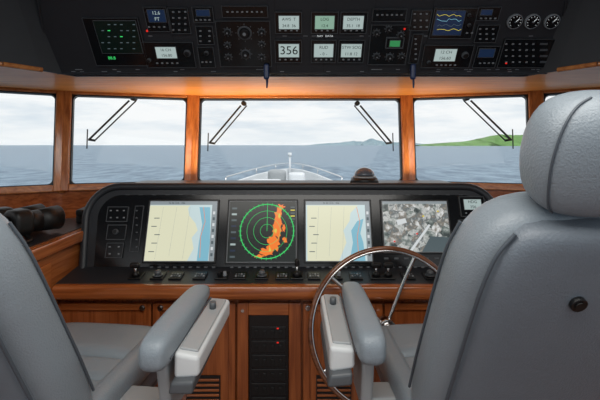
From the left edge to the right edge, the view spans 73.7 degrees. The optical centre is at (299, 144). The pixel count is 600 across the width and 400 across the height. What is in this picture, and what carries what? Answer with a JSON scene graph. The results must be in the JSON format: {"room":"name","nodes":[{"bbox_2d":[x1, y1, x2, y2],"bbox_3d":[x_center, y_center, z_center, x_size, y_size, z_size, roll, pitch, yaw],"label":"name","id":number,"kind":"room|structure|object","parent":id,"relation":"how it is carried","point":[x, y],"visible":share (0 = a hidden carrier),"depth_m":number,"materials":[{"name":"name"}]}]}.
{"room":"control cabin","nodes":[
{"label":"control cabin","id":0,"kind":"room"},
{"bbox_2d":[0,190,524,217],"bbox_3d":[0.000,0.925,2.455,5.562,1.250,1.010,0,0,0],"label":"wall","id":1,"kind":"structure","parent":0,"point":[70,201],"depth_m":2.65,"materials":[{"name":"brown wood"}]},
{"bbox_2d":[0,185,52,194],"bbox_3d":[-2.169,0.288,2.308,1.270,0.052,0.065,0,0,-31],"label":"frame","id":2,"kind":"object","parent":1,"relation":"on","point":[43,188],"visible":0.9,"depth_m":2.54,"materials":[{"name":"brown wood"}]},
{"bbox_2d":[52,95,55,183],"bbox_3d":[-1.657,-0.040,2.697,0.013,0.620,0.149,0,0,-23],"label":"gasket","id":3,"kind":"object","parent":1,"relation":"attached to","point":[55,95],"visible":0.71,"depth_m":2.67,"materials":[{"name":"black rubber"}]},
{"bbox_2d":[53,91,63,191],"bbox_3d":[-1.627,-0.030,2.700,0.056,0.687,0.184,0,0,-23],"label":"frame","id":4,"kind":"object","parent":1,"relation":"attached to","point":[59,94],"visible":0.83,"depth_m":2.67,"materials":[{"name":"brown wood"}]},
{"bbox_2d":[61,91,71,191],"bbox_3d":[-1.584,-0.030,2.720,0.054,0.688,0.182,0,0,-21],"label":"frame","id":5,"kind":"object","parent":1,"relation":"attached to","point":[67,109],"visible":0.72,"depth_m":2.69,"materials":[{"name":"brown wood"}]},
{"bbox_2d":[70,94,74,182],"bbox_3d":[-1.560,-0.040,2.740,0.010,0.621,0.149,0,0,-21],"label":"gasket","id":6,"kind":"object","parent":1,"relation":"attached to","point":[73,101],"visible":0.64,"depth_m":2.73,"materials":[{"name":"black rubber"}]},
{"bbox_2d":[69,183,113,190],"bbox_3d":[-1.188,0.288,2.784,0.736,0.053,0.065,0,0,-17],"label":"frame","id":7,"kind":"object","parent":1,"relation":"on","point":[72,187],"visible":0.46,"depth_m":2.68,"materials":[{"name":"brown wood"}]},
{"bbox_2d":[70,182,134,183],"bbox_3d":[-1.192,0.264,2.797,0.737,0.014,0.043,0,0,-17],"label":"bottom gasket","id":8,"kind":"object","parent":7,"relation":"on","point":[108,182],"visible":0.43,"depth_m":2.72,"materials":[{"name":"black rubber"}]},
{"bbox_2d":[183,98,186,179],"bbox_3d":[-0.848,-0.040,2.955,0.015,0.621,0.150,0,0,-6],"label":"gasket","id":9,"kind":"object","parent":1,"relation":"attached to","point":[186,98],"visible":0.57,"depth_m":2.94,"materials":[{"name":"black rubber"}]},
{"bbox_2d":[184,95,192,179],"bbox_3d":[-0.817,-0.030,2.951,0.058,0.688,0.187,0,0,-6],"label":"frame","id":10,"kind":"object","parent":1,"relation":"attached to","point":[189,118],"visible":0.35,"depth_m":2.92,"materials":[{"name":"brown wood"}]},
{"bbox_2d":[191,95,199,179],"bbox_3d":[-0.771,-0.030,2.958,0.058,0.688,0.181,0,0,0],"label":"frame","id":11,"kind":"object","parent":1,"relation":"attached to","point":[196,98],"visible":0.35,"depth_m":2.93,"materials":[{"name":"brown wood"}]},
{"bbox_2d":[197,99,201,179],"bbox_3d":[-0.743,-0.040,2.971,0.010,0.621,0.150,0,0,-4],"label":"gasket","id":12,"kind":"object","parent":1,"relation":"attached to","point":[200,114],"visible":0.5,"depth_m":2.97,"materials":[{"name":"black rubber"}]},
{"bbox_2d":[398,98,402,179],"bbox_3d":[0.743,-0.040,2.971,0.010,0.621,0.150,0,0,4],"label":"gasket","id":13,"kind":"object","parent":1,"relation":"attached to","point":[399,115],"visible":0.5,"depth_m":2.97,"materials":[{"name":"black rubber"}]},
{"bbox_2d":[400,95,408,179],"bbox_3d":[0.771,-0.030,2.958,0.058,0.688,0.181,0,0,0],"label":"frame","id":14,"kind":"object","parent":1,"relation":"attached to","point":[403,98],"visible":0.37,"depth_m":2.93,"materials":[{"name":"brown wood"}]},
{"bbox_2d":[407,95,415,179],"bbox_3d":[0.817,-0.030,2.951,0.058,0.688,0.187,0,0,6],"label":"frame","id":15,"kind":"object","parent":1,"relation":"attached to","point":[410,118],"visible":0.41,"depth_m":2.92,"materials":[{"name":"brown wood"}]},
{"bbox_2d":[413,98,416,179],"bbox_3d":[0.848,-0.040,2.955,0.015,0.621,0.150,0,0,6],"label":"gasket","id":16,"kind":"object","parent":1,"relation":"attached to","point":[413,98],"visible":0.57,"depth_m":2.94,"materials":[{"name":"black rubber"}]},
{"bbox_2d":[451,182,525,190],"bbox_3d":[1.188,0.288,2.784,0.736,0.052,0.065,0,0,17],"label":"frame","id":17,"kind":"object","parent":1,"relation":"on","point":[486,186],"visible":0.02,"depth_m":2.70,"materials":[{"name":"brown wood"}]},
{"bbox_2d":[447,181,521,183],"bbox_3d":[1.192,0.264,2.797,0.737,0.014,0.043,0,0,17],"label":"bottom gasket","id":18,"kind":"object","parent":17,"relation":"on","point":[447,181],"visible":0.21,"depth_m":2.75,"materials":[{"name":"black rubber"}]},
{"bbox_2d":[525,94,528,124],"bbox_3d":[1.560,-0.040,2.740,0.010,0.621,0.149,0,0,21],"label":"gasket","id":19,"kind":"object","parent":1,"relation":"attached to","point":[526,101],"visible":0.21,"depth_m":2.77,"materials":[{"name":"black rubber"}]},
{"bbox_2d":[528,91,536,118],"bbox_3d":[1.584,-0.030,2.720,0.054,0.688,0.182,0,0,21],"label":"frame","id":20,"kind":"object","parent":1,"relation":"attached to","point":[532,107],"visible":0.3,"depth_m":2.73,"materials":[{"name":"brown wood"}]},
{"bbox_2d":[536,91,543,107],"bbox_3d":[1.627,-0.030,2.700,0.056,0.688,0.184,0,0,23],"label":"frame","id":21,"kind":"object","parent":1,"relation":"attached to","point":[539,94],"visible":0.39,"depth_m":2.72,"materials":[{"name":"brown wood"}]},
{"bbox_2d":[0,67,599,95],"bbox_3d":[0.000,-0.385,2.180,5.600,0.030,1.660,0,0,0],"label":"soffit","id":22,"kind":"structure","parent":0,"point":[9,77],"depth_m":2.45,"materials":[{"name":"wood"}]},
{"bbox_3d":[0.000,-0.895,0.800,5.700,0.050,4.600,0,0,0],"label":"ceiling","id":23,"kind":"structure","parent":0,"visible":0},
{"bbox_2d":[0,0,599,76],"bbox_3d":[0.000,-0.612,1.600,5.408,0.507,1.100,0,0,0],"label":"trim","id":24,"kind":"structure","parent":23,"relation":"attached to","point":[24,45],"depth_m":1.89,"materials":[{"name":"plastic"}]},
{"bbox_2d":[36,0,567,73],"bbox_3d":[0.010,-0.608,1.940,2.597,0.485,0.380,0,0,0],"label":"console","id":25,"kind":"object","parent":24,"relation":"attached to","point":[61,22],"visible":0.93,"depth_m":1.93,"materials":[{"name":"black plastic"}]},
{"bbox_2d":[81,17,146,65],"bbox_3d":[-0.897,-0.502,1.958,0.265,0.206,0.150,0,0,0],"label":"display","id":26,"kind":"object","parent":25,"relation":"on","point":[113,41],"visible":1,"depth_m":1.94,"materials":[{"name":"black plastic"}]},
{"bbox_2d":[142,6,170,31],"bbox_3d":[-0.676,-0.595,1.893,0.109,0.104,0.078,0,0,0],"label":"depth sounder","id":27,"kind":"object","parent":25,"relation":"on","point":[156,17],"visible":1,"depth_m":1.89,"materials":[{"name":"black plastic"}]},
{"bbox_2d":[141,41,196,67],"bbox_3d":[-0.650,-0.450,1.995,0.250,0.119,0.089,0,0,0],"label":"radio","id":28,"kind":"object","parent":25,"relation":"on","point":[159,54],"visible":1,"depth_m":1.99,"materials":[{"name":"black plastic"}]},
{"bbox_2d":[167,7,191,33],"bbox_3d":[-0.571,-0.589,1.897,0.095,0.108,0.081,0,0,0],"label":"keypad","id":29,"kind":"object","parent":25,"relation":"on","point":[179,19],"visible":1,"depth_m":1.89,"materials":[{"name":"black plastic"}]},
{"bbox_2d":[191,6,214,22],"bbox_3d":[-0.455,-0.613,1.881,0.099,0.068,0.053,0,0,0],"label":"receiver","id":30,"kind":"object","parent":25,"relation":"on","point":[201,14],"visible":1,"depth_m":1.87,"materials":[{"name":"black plastic"}]},
{"bbox_2d":[195,25,214,44],"bbox_3d":[-0.459,-0.532,1.938,0.083,0.084,0.064,0,0,0],"label":"toggle switches","id":31,"kind":"object","parent":25,"relation":"attached to","point":[204,33],"visible":1,"depth_m":1.93,"materials":[{"name":"black plastic"}]},
{"bbox_2d":[197,46,215,67],"bbox_3d":[-0.467,-0.439,2.003,0.080,0.098,0.074,0,0,0],"label":"control panel","id":32,"kind":"object","parent":25,"relation":"on","point":[206,55],"visible":1,"depth_m":2.00,"materials":[{"name":"black plastic"}]},
{"bbox_2d":[215,20,271,66],"bbox_3d":[-0.273,-0.494,1.964,0.261,0.199,0.145,0,0,0],"label":"controller","id":33,"kind":"object","parent":25,"relation":"on","point":[241,43],"visible":1,"depth_m":1.95,"materials":[{"name":"black plastic"}]},
{"bbox_2d":[221,5,267,17],"bbox_3d":[-0.258,-0.625,1.873,0.216,0.052,0.042,0,0,0],"label":"switch panel","id":34,"kind":"object","parent":25,"relation":"attached to","point":[228,11],"visible":1,"depth_m":1.87,"materials":[{"name":"black plastic"}]},
{"bbox_2d":[264,64,268,87],"bbox_3d":[-0.169,-0.347,2.027,0.029,0.123,0.050,0,0,0],"label":"microphone","id":35,"kind":"object","parent":25,"relation":"attached to","point":[266,66],"visible":1,"depth_m":2.00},
{"bbox_2d":[274,39,301,62],"bbox_3d":[-0.057,-0.465,1.985,0.134,0.105,0.079,0,0,0],"label":"display","id":36,"kind":"object","parent":25,"relation":"on","point":[286,50],"visible":1,"depth_m":1.98,"materials":[{"name":"glass"}]},
{"bbox_2d":[274,11,301,33],"bbox_3d":[-0.055,-0.582,1.903,0.129,0.093,0.070,0,0,0],"label":"display","id":37,"kind":"object","parent":25,"relation":"on","point":[286,22],"visible":1,"depth_m":1.89,"materials":[{"name":"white plastic"}]},
{"bbox_2d":[311,39,336,62],"bbox_3d":[0.117,-0.465,1.985,0.124,0.105,0.079,0,0,0],"label":"display","id":38,"kind":"object","parent":25,"relation":"on","point":[322,50],"visible":1,"depth_m":1.98,"materials":[{"name":"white plastic"}]},
{"bbox_2d":[311,11,338,33],"bbox_3d":[0.117,-0.582,1.903,0.129,0.093,0.070,0,0,0],"label":"display","id":39,"kind":"object","parent":25,"relation":"on","point":[322,22],"visible":1,"depth_m":1.89,"materials":[{"name":"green plastic"}]},
{"bbox_2d":[337,39,364,62],"bbox_3d":[0.254,-0.465,1.985,0.129,0.105,0.079,0,0,0],"label":"display","id":40,"kind":"object","parent":25,"relation":"on","point":[349,50],"visible":1,"depth_m":1.98,"materials":[{"name":"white plastic"}]},
{"bbox_2d":[339,11,367,33],"bbox_3d":[0.255,-0.582,1.903,0.129,0.093,0.070,0,0,0],"label":"display","id":41,"kind":"object","parent":25,"relation":"on","point":[351,22],"visible":1,"depth_m":1.89,"materials":[{"name":"glass"}]},
{"bbox_2d":[371,8,406,21],"bbox_3d":[0.420,-0.611,1.882,0.160,0.056,0.045,0,0,0],"label":"switches","id":42,"kind":"object","parent":25,"relation":"attached to","point":[378,14],"visible":1,"depth_m":1.88,"materials":[{"name":"black plastic"}]},
{"bbox_2d":[367,24,411,64],"bbox_3d":[0.436,-0.491,1.962,0.192,0.174,0.137,0,0,0],"label":"controller","id":43,"kind":"object","parent":25,"relation":"attached to","point":[377,53],"visible":1,"depth_m":1.96,"materials":[{"name":"black plastic"}]},
{"bbox_2d":[385,37,404,48],"bbox_3d":[0.461,-0.501,1.954,0.088,0.057,0.048,0,0,0],"label":"display","id":44,"kind":"object","parent":25,"relation":"attached to","point":[391,42],"visible":1,"depth_m":1.94,"materials":[{"name":"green plastic"}]},
{"bbox_2d":[410,64,415,87],"bbox_3d":[0.569,-0.347,2.027,0.029,0.123,0.050,0,0,0],"label":"microphone","id":45,"kind":"object","parent":25,"relation":"attached to","point":[412,66],"visible":1,"depth_m":2.00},
{"bbox_2d":[408,33,422,63],"bbox_3d":[0.570,-0.475,1.978,0.050,0.134,0.099,0,0,0],"label":"control panel","id":46,"kind":"object","parent":25,"relation":"on","point":[416,41],"visible":1,"depth_m":1.97,"materials":[{"name":"black plastic"}]},
{"bbox_2d":[409,9,432,30],"bbox_3d":[0.570,-0.592,1.896,0.095,0.088,0.067,0,0,0],"label":"alarm keypad","id":47,"kind":"object","parent":25,"relation":"attached to","point":[420,19],"visible":1,"depth_m":1.89,"materials":[{"name":"black plastic"}]},
{"bbox_2d":[420,44,474,67],"bbox_3d":[0.734,-0.444,2.000,0.246,0.106,0.080,0,0,0],"label":"radio","id":48,"kind":"object","parent":25,"relation":"on","point":[434,55],"visible":1,"depth_m":1.99,"materials":[{"name":"black plastic"}]},
{"bbox_2d":[428,7,478,38],"bbox_3d":[0.729,-0.579,1.905,0.207,0.128,0.095,0,0,0],"label":"echo sounder","id":49,"kind":"object","parent":25,"relation":"on","point":[447,22],"visible":1,"depth_m":1.89,"materials":[{"name":"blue plastic"}]},
{"bbox_2d":[471,45,500,67],"bbox_3d":[0.930,-0.441,2.001,0.115,0.102,0.077,0,0,0],"label":"receiver","id":50,"kind":"object","parent":25,"relation":"on","point":[486,56],"visible":1,"depth_m":1.99,"materials":[{"name":"black plastic"}]},
{"bbox_2d":[473,24,500,42],"bbox_3d":[0.901,-0.538,1.933,0.107,0.080,0.061,0,0,0],"label":"switches","id":51,"kind":"object","parent":25,"relation":"attached to","point":[485,33],"visible":1,"depth_m":1.93,"materials":[{"name":"black plastic"}]},
{"bbox_2d":[476,6,501,20],"bbox_3d":[0.883,-0.617,1.878,0.108,0.060,0.047,0,0,0],"label":"controller","id":52,"kind":"object","parent":25,"relation":"on","point":[485,13],"visible":1,"depth_m":1.87,"materials":[{"name":"black plastic"}]},
{"bbox_2d":[506,14,522,28],"bbox_3d":[1.019,-0.587,1.899,0.072,0.065,0.051,0,0,0],"label":"round gauge","id":53,"kind":"object","parent":25,"relation":"on","point":[514,21],"visible":1,"depth_m":1.89,"materials":[{"name":"black plastic"}]},
{"bbox_2d":[496,38,554,67],"bbox_3d":[1.095,-0.447,1.991,0.282,0.141,0.097,0,0,0],"label":"switches","id":54,"kind":"object","parent":25,"relation":"attached to","point":[516,52],"visible":0.98,"depth_m":1.94,"materials":[{"name":"black plastic"}]},
{"bbox_2d":[524,14,540,28],"bbox_3d":[1.103,-0.587,1.899,0.072,0.065,0.051,0,0,0],"label":"round gauge","id":55,"kind":"object","parent":25,"relation":"on","point":[531,21],"visible":1,"depth_m":1.89,"materials":[{"name":"black plastic"}]},
{"bbox_2d":[543,14,559,28],"bbox_3d":[1.196,-0.587,1.899,0.072,0.065,0.051,0,0,0],"label":"round gauge","id":56,"kind":"object","parent":25,"relation":"on","point":[551,21],"visible":1,"depth_m":1.89,"materials":[{"name":"black plastic"}]},
{"bbox_3d":[0.000,1.575,0.700,5.500,0.050,4.400,0,0,0],"label":"floor","id":57,"kind":"structure","parent":0,"visible":0},
{"bbox_2d":[23,217,82,301],"bbox_3d":[-1.942,1.008,1.840,1.515,1.084,1.720,0,0,0],"label":"countertop","id":58,"kind":"structure","parent":57,"relation":"on","point":[56,252],"depth_m":2.02,"materials":[{"name":"brown wood"}]},
{"bbox_2d":[0,203,65,243],"bbox_3d":[-1.423,0.391,1.973,0.372,0.150,0.423,0,0,25],"label":"binoculars","id":59,"kind":"object","parent":58,"relation":"on","point":[27,220],"visible":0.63,"depth_m":2.01,"materials":[{"name":"black rubber"}]},
{"bbox_2d":[76,207,84,223],"bbox_3d":[-1.300,0.419,2.425,0.071,0.094,0.150,0,0,0],"label":"handset","id":60,"kind":"object","parent":58,"relation":"on","point":[79,212],"visible":0.34,"depth_m":2.37,"materials":[{"name":"black plastic"}]},
{"bbox_2d":[54,180,492,284],"bbox_3d":[-0.045,0.479,2.375,2.343,0.525,0.850,0,0,0],"label":"dashboard","id":61,"kind":"object","parent":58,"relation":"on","point":[93,268],"visible":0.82,"depth_m":2.23,"materials":[{"name":"black plastic"}]},
{"bbox_2d":[105,243,123,257],"bbox_3d":[-1.004,0.571,2.169,0.092,0.079,0.038,0,0,0],"label":"button panel","id":62,"kind":"object","parent":61,"relation":"attached to","point":[113,250],"visible":1,"depth_m":2.16,"materials":[{"name":"black plastic"}]},
{"bbox_2d":[106,225,126,239],"bbox_3d":[-1.006,0.480,2.197,0.105,0.081,0.043,0,0,0],"label":"knob panel","id":63,"kind":"object","parent":61,"relation":"attached to","point":[114,232],"visible":1,"depth_m":2.19,"materials":[{"name":"black plastic"}]},
{"bbox_2d":[106,207,128,221],"bbox_3d":[-1.015,0.386,2.229,0.117,0.083,0.040,0,0,0],"label":"switches","id":64,"kind":"object","parent":61,"relation":"attached to","point":[114,214],"visible":1,"depth_m":2.22,"materials":[{"name":"black plastic"}]},
{"bbox_2d":[127,262,144,279],"bbox_3d":[-0.832,0.633,2.037,0.064,0.081,0.074,0,0,0],"label":"lever","id":65,"kind":"object","parent":61,"relation":"on","point":[136,275],"visible":1,"depth_m":2.01,"materials":[{"name":"plastic"}]},
{"bbox_2d":[129,206,143,251],"bbox_3d":[-0.898,0.460,2.207,0.050,0.241,0.087,0,0,0],"label":"button strip","id":66,"kind":"object","parent":61,"relation":"attached to","point":[139,210],"visible":1,"depth_m":2.20,"materials":[{"name":"black plastic"}]},
{"bbox_2d":[150,269,166,279],"bbox_3d":[-0.721,0.653,2.037,0.064,0.042,0.074,0,0,0],"label":"trackball","id":67,"kind":"object","parent":61,"relation":"on","point":[157,275],"visible":1,"depth_m":2.01,"materials":[{"name":"plastic"}]},
{"bbox_2d":[168,272,184,279],"bbox_3d":[-0.629,0.664,2.037,0.064,0.019,0.074,0,0,0],"label":"keypad","id":68,"kind":"object","parent":61,"relation":"on","point":[174,275],"visible":1,"depth_m":2.02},
{"bbox_2d":[142,200,219,262],"bbox_3d":[-0.650,0.471,2.198,0.396,0.328,0.113,0,0,0],"label":"chart plotter","id":69,"kind":"object","parent":61,"relation":"attached to","point":[177,231],"visible":1,"depth_m":2.19,"materials":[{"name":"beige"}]},
{"bbox_2d":[192,272,207,279],"bbox_3d":[-0.508,0.664,2.037,0.064,0.019,0.074,0,0,0],"label":"keypad","id":70,"kind":"object","parent":61,"relation":"on","point":[198,275],"visible":1,"depth_m":2.02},
{"bbox_2d":[215,271,229,279],"bbox_3d":[-0.396,0.656,2.037,0.064,0.035,0.074,0,0,0],"label":"switch","id":71,"kind":"object","parent":61,"relation":"on","point":[220,275],"visible":1,"depth_m":2.02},
{"bbox_2d":[233,272,246,279],"bbox_3d":[-0.304,0.664,2.037,0.064,0.019,0.074,0,0,0],"label":"keypad","id":72,"kind":"object","parent":61,"relation":"on","point":[238,275],"visible":1,"depth_m":2.02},
{"bbox_2d":[225,200,297,263],"bbox_3d":[-0.207,0.473,2.197,0.394,0.333,0.115,0,0,0],"label":"screen","id":73,"kind":"object","parent":61,"relation":"attached to","point":[258,231],"visible":0.99,"depth_m":2.19,"materials":[{"name":"black"}]},
{"bbox_2d":[255,269,268,279],"bbox_3d":[-0.193,0.653,2.037,0.064,0.042,0.074,0,0,0],"label":"trackball","id":74,"kind":"object","parent":61,"relation":"on","point":[261,275],"visible":1,"depth_m":2.01,"materials":[{"name":"plastic"}]},
{"bbox_2d":[275,272,288,279],"bbox_3d":[-0.091,0.664,2.037,0.064,0.019,0.074,0,0,0],"label":"keypad","id":75,"kind":"object","parent":61,"relation":"on","point":[279,275],"visible":1,"depth_m":2.02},
{"bbox_2d":[291,259,302,279],"bbox_3d":[-0.015,0.625,2.037,0.064,0.097,0.074,0,0,0],"label":"joystick","id":76,"kind":"object","parent":61,"relation":"on","point":[296,275],"visible":1,"depth_m":2.02,"materials":[{"name":"plastic"}]},
{"bbox_2d":[308,272,320,279],"bbox_3d":[0.071,0.664,2.037,0.064,0.019,0.074,0,0,0],"label":"keypad","id":77,"kind":"object","parent":61,"relation":"on","point":[311,275],"visible":1,"depth_m":2.02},
{"bbox_2d":[334,271,342,279],"bbox_3d":[0.183,0.656,2.037,0.064,0.035,0.074,0,0,0],"label":"switch","id":78,"kind":"object","parent":61,"relation":"on","point":[338,276],"visible":0.5,"depth_m":2.02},
{"bbox_2d":[304,200,373,262],"bbox_3d":[0.210,0.471,2.198,0.377,0.328,0.113,0,0,0],"label":"chart plotter","id":79,"kind":"object","parent":61,"relation":"attached to","point":[334,230],"visible":0.94,"depth_m":2.19,"materials":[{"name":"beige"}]},
{"bbox_2d":[349,272,362,279],"bbox_3d":[0.284,0.664,2.037,0.064,0.019,0.074,0,0,0],"label":"keypad","id":80,"kind":"object","parent":61,"relation":"on","point":[353,275],"visible":1,"depth_m":2.02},
{"bbox_2d":[350,167,378,182],"bbox_3d":[0.405,0.189,2.520,0.180,0.097,0.180,0,0,0],"label":"magnetic compass","id":81,"kind":"object","parent":61,"relation":"on","point":[364,174],"visible":0.98,"depth_m":2.47,"materials":[{"name":"grey plastic"}]},
{"bbox_2d":[368,262,382,279],"bbox_3d":[0.386,0.633,2.037,0.064,0.081,0.074,0,0,0],"label":"lever","id":82,"kind":"object","parent":61,"relation":"on","point":[375,275],"visible":1,"depth_m":2.01,"materials":[{"name":"plastic"}]},
{"bbox_2d":[381,262,395,279],"bbox_3d":[0.447,0.633,2.037,0.064,0.081,0.074,0,0,0],"label":"lever","id":83,"kind":"object","parent":61,"relation":"on","point":[387,275],"visible":1,"depth_m":2.01,"materials":[{"name":"plastic"}]},
{"bbox_2d":[400,272,415,279],"bbox_3d":[0.548,0.664,2.037,0.064,0.019,0.074,0,0,0],"label":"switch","id":84,"kind":"object","parent":61,"relation":"on","point":[411,276],"visible":0.63,"depth_m":2.02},
{"bbox_2d":[380,200,451,253],"bbox_3d":[0.639,0.448,2.205,0.384,0.283,0.098,0,0,0],"label":"monitor","id":85,"kind":"object","parent":61,"relation":"on","point":[419,226],"visible":0.79,"depth_m":2.20,"materials":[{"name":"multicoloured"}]},
{"bbox_2d":[421,269,435,279],"bbox_3d":[0.660,0.653,2.037,0.064,0.042,0.074,0,0,0],"label":"trackball","id":86,"kind":"object","parent":61,"relation":"on","point":[429,275],"visible":0.98,"depth_m":2.01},
{"bbox_2d":[458,197,484,216],"bbox_3d":[0.964,0.345,2.242,0.141,0.111,0.048,0,0,0],"label":"display","id":87,"kind":"object","parent":61,"relation":"attached to","point":[467,205],"visible":0.69,"depth_m":2.24,"materials":[{"name":"black plastic"}]},
{"bbox_2d":[0,213,229,399],"bbox_3d":[-0.845,0.721,1.253,1.091,1.658,1.068,0,0,6],"label":"chair","id":88,"kind":"object","parent":57,"relation":"on","point":[43,356],"visible":1,"depth_m":1.15,"materials":[{"name":"grey leather"}]},
{"bbox_2d":[90,379,99,387],"bbox_3d":[-0.879,0.842,1.286,0.510,0.105,0.210,0,0,6],"label":"seat cushion","id":89,"kind":"object","parent":88,"relation":"on","point":[96,382],"depth_m":1.33,"materials":[{"name":"grey leather"}]},
{"bbox_2d":[66,322,151,358],"bbox_3d":[-0.841,0.830,1.646,0.524,0.116,0.285,0,0,6],"label":"seat cushion","id":90,"kind":"object","parent":88,"relation":"on","point":[102,340],"depth_m":1.60,"materials":[{"name":"grey leather"}]},
{"bbox_2d":[51,284,432,399],"bbox_3d":[-0.050,1.115,2.261,2.340,0.871,0.678,0,0,0],"label":"base cabinet","id":91,"kind":"object","parent":57,"relation":"on","point":[132,304],"visible":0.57,"depth_m":1.97,"materials":[{"name":"brown wood"}]},
{"bbox_2d":[186,375,219,399],"bbox_3d":[-0.480,1.260,1.982,0.168,0.230,0.017,0,0,0],"label":"vent grille","id":92,"kind":"object","parent":91,"relation":"attached to","point":[207,387],"visible":0.69,"depth_m":1.98,"materials":[{"name":"brown wood"}]},
{"bbox_2d":[249,315,288,399],"bbox_3d":[-0.155,1.151,1.987,0.195,0.618,0.042,0,0,0],"label":"equipment rack","id":93,"kind":"object","parent":91,"relation":"attached to","point":[268,334],"visible":0.99,"depth_m":1.97,"materials":[{"name":"black plastic"}]},
{"bbox_2d":[316,375,350,399],"bbox_3d":[0.168,1.260,1.982,0.173,0.230,0.017,0,0,0],"label":"vent grille","id":94,"kind":"object","parent":91,"relation":"attached to","point":[323,392],"visible":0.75,"depth_m":1.98,"materials":[{"name":"brown wood"}]},
{"bbox_2d":[308,246,437,399],"bbox_3d":[0.403,0.845,1.870,0.743,0.736,0.183,0,0,-4],"label":"steering wheel","id":95,"kind":"object","parent":91,"relation":"attached to","point":[384,320],"visible":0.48,"depth_m":1.85,"materials":[{"name":"silver metal"}]},
{"bbox_2d":[320,90,599,399],"bbox_3d":[0.558,0.721,1.327,0.946,1.658,1.214,0,0,-2],"label":"chair","id":96,"kind":"object","parent":57,"relation":"on","point":[513,310],"visible":1,"depth_m":0.90,"materials":[{"name":"grey leather"}]},
{"bbox_2d":[385,324,422,356],"bbox_3d":[0.587,0.830,1.647,0.524,0.116,0.285,0,0,-2],"label":"seat cushion","id":97,"kind":"object","parent":96,"relation":"on","point":[402,339],"depth_m":1.60,"materials":[{"name":"grey leather"}]},
{"bbox_2d":[405,356,414,369],"bbox_3d":[0.594,0.833,1.445,0.510,0.102,0.150,0,0,-2],"label":"seat cushion","id":98,"kind":"object","parent":96,"relation":"on","point":[409,360],"depth_m":1.45,"materials":[{"name":"grey leather"}]},
{"bbox_3d":[-2.236,-0.620,2.426,1.211,0.500,0.791,0,0,0],"label":"wall header","id":99,"kind":"structure","parent":0,"visible":0},
{"bbox_2d":[0,87,55,95],"bbox_3d":[-2.219,-0.355,2.399,1.295,0.037,0.062,0,0,-32],"label":"window frame","id":100,"kind":"structure","parent":99,"relation":"in","point":[6,90],"depth_m":2.64,"materials":[{"name":"brown wood"}]},
{"bbox_3d":[-1.224,-0.620,2.924,0.847,0.500,0.307,0,0,0],"label":"wall header","id":101,"kind":"structure","parent":0,"visible":0},
{"bbox_2d":[72,91,186,99],"bbox_3d":[-1.214,-0.355,2.893,0.766,0.038,0.062,0,0,-17],"label":"frame","id":102,"kind":"object","parent":101,"relation":"in","point":[75,93],"depth_m":2.87,"materials":[{"name":"brown wood"}]},
{"bbox_2d":[86,99,137,148],"bbox_3d":[-1.355,-0.168,2.894,0.340,0.388,0.061,0,0,-29],"label":"windscreen wiper","id":103,"kind":"object","parent":102,"relation":"attached to","point":[134,100],"visible":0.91,"depth_m":2.88,"materials":[{"name":"metal"}]},
{"bbox_3d":[0.000,-0.620,3.050,1.600,0.500,0.060,0,0,0],"label":"wall header","id":104,"kind":"structure","parent":0,"visible":0},
{"bbox_2d":[200,95,399,100],"bbox_3d":[0.000,-0.355,3.018,1.503,0.038,0.062,0,0,0],"label":"frame","id":105,"kind":"object","parent":104,"relation":"in","point":[206,97],"depth_m":2.99,"materials":[{"name":"brown wood"}]},
{"bbox_2d":[207,101,246,150],"bbox_3d":[-0.555,-0.146,3.054,0.300,0.385,0.058,0,0,-15],"label":"windscreen wiper","id":106,"kind":"object","parent":105,"relation":"attached to","point":[243,103],"visible":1,"depth_m":3.05,"materials":[{"name":"metal"}]},
{"bbox_2d":[354,101,393,150],"bbox_3d":[0.563,-0.146,3.054,0.300,0.385,0.058,0,0,15],"label":"windscreen wiper","id":107,"kind":"object","parent":105,"relation":"attached to","point":[356,103],"visible":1,"depth_m":3.05,"materials":[{"name":"metal"}]},
{"bbox_3d":[1.224,-0.620,2.924,0.847,0.500,0.307,0,0,0],"label":"wall header","id":108,"kind":"structure","parent":0,"visible":0},
{"bbox_2d":[413,91,527,99],"bbox_3d":[1.214,-0.355,2.893,0.766,0.038,0.062,0,0,17],"label":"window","id":109,"kind":"structure","parent":108,"relation":"in","point":[523,93],"depth_m":2.87,"materials":[{"name":"brown wood"}]},
{"bbox_2d":[462,99,513,148],"bbox_3d":[1.355,-0.168,2.894,0.340,0.388,0.061,0,0,29],"label":"windscreen wiper","id":110,"kind":"object","parent":109,"relation":"attached to","point":[464,100],"visible":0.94,"depth_m":2.88,"materials":[{"name":"metal"}]},
{"bbox_3d":[2.236,-0.620,2.426,1.211,0.500,0.791,0,0,0],"label":"wall header","id":111,"kind":"structure","parent":0,"visible":0},
{"bbox_2d":[544,87,599,95],"bbox_3d":[2.219,-0.355,2.399,1.295,0.038,0.062,0,0,32],"label":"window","id":112,"kind":"structure","parent":111,"relation":"in","point":[546,92],"depth_m":2.66,"materials":[{"name":"brown wood"}]},
{"label":"outside","id":113,"kind":"structure","parent":0,"visible":0},
{"bbox_2d":[0,145,521,185],"bbox_3d":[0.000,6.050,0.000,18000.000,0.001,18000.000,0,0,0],"label":"sea","id":114,"kind":"structure","parent":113,"point":[19,164],"depth_m":146.68,"materials":[{"name":"liquid"}]},
{"bbox_2d":[314,138,420,144],"bbox_3d":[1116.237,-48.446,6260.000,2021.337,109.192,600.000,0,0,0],"label":"island","id":115,"kind":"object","parent":114,"relation":"on","point":[371,141],"visible":0.62,"depth_m":6068.68,"materials":[{"name":"stone"}]},
{"bbox_2d":[416,134,522,145],"bbox_3d":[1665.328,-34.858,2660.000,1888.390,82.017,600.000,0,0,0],"label":"headland","id":116,"kind":"structure","parent":114,"relation":"on","point":[495,140],"depth_m":2480.27,"materials":[{"name":"plant"}]},
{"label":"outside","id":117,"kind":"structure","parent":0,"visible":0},
{"bbox_2d":[225,153,342,179],"bbox_3d":[-0.040,1.085,9.054,5.121,1.630,10.936,0,0,0],"label":"foredeck","id":118,"kind":"object","parent":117,"point":[289,173],"visible":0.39,"depth_m":11.99,"materials":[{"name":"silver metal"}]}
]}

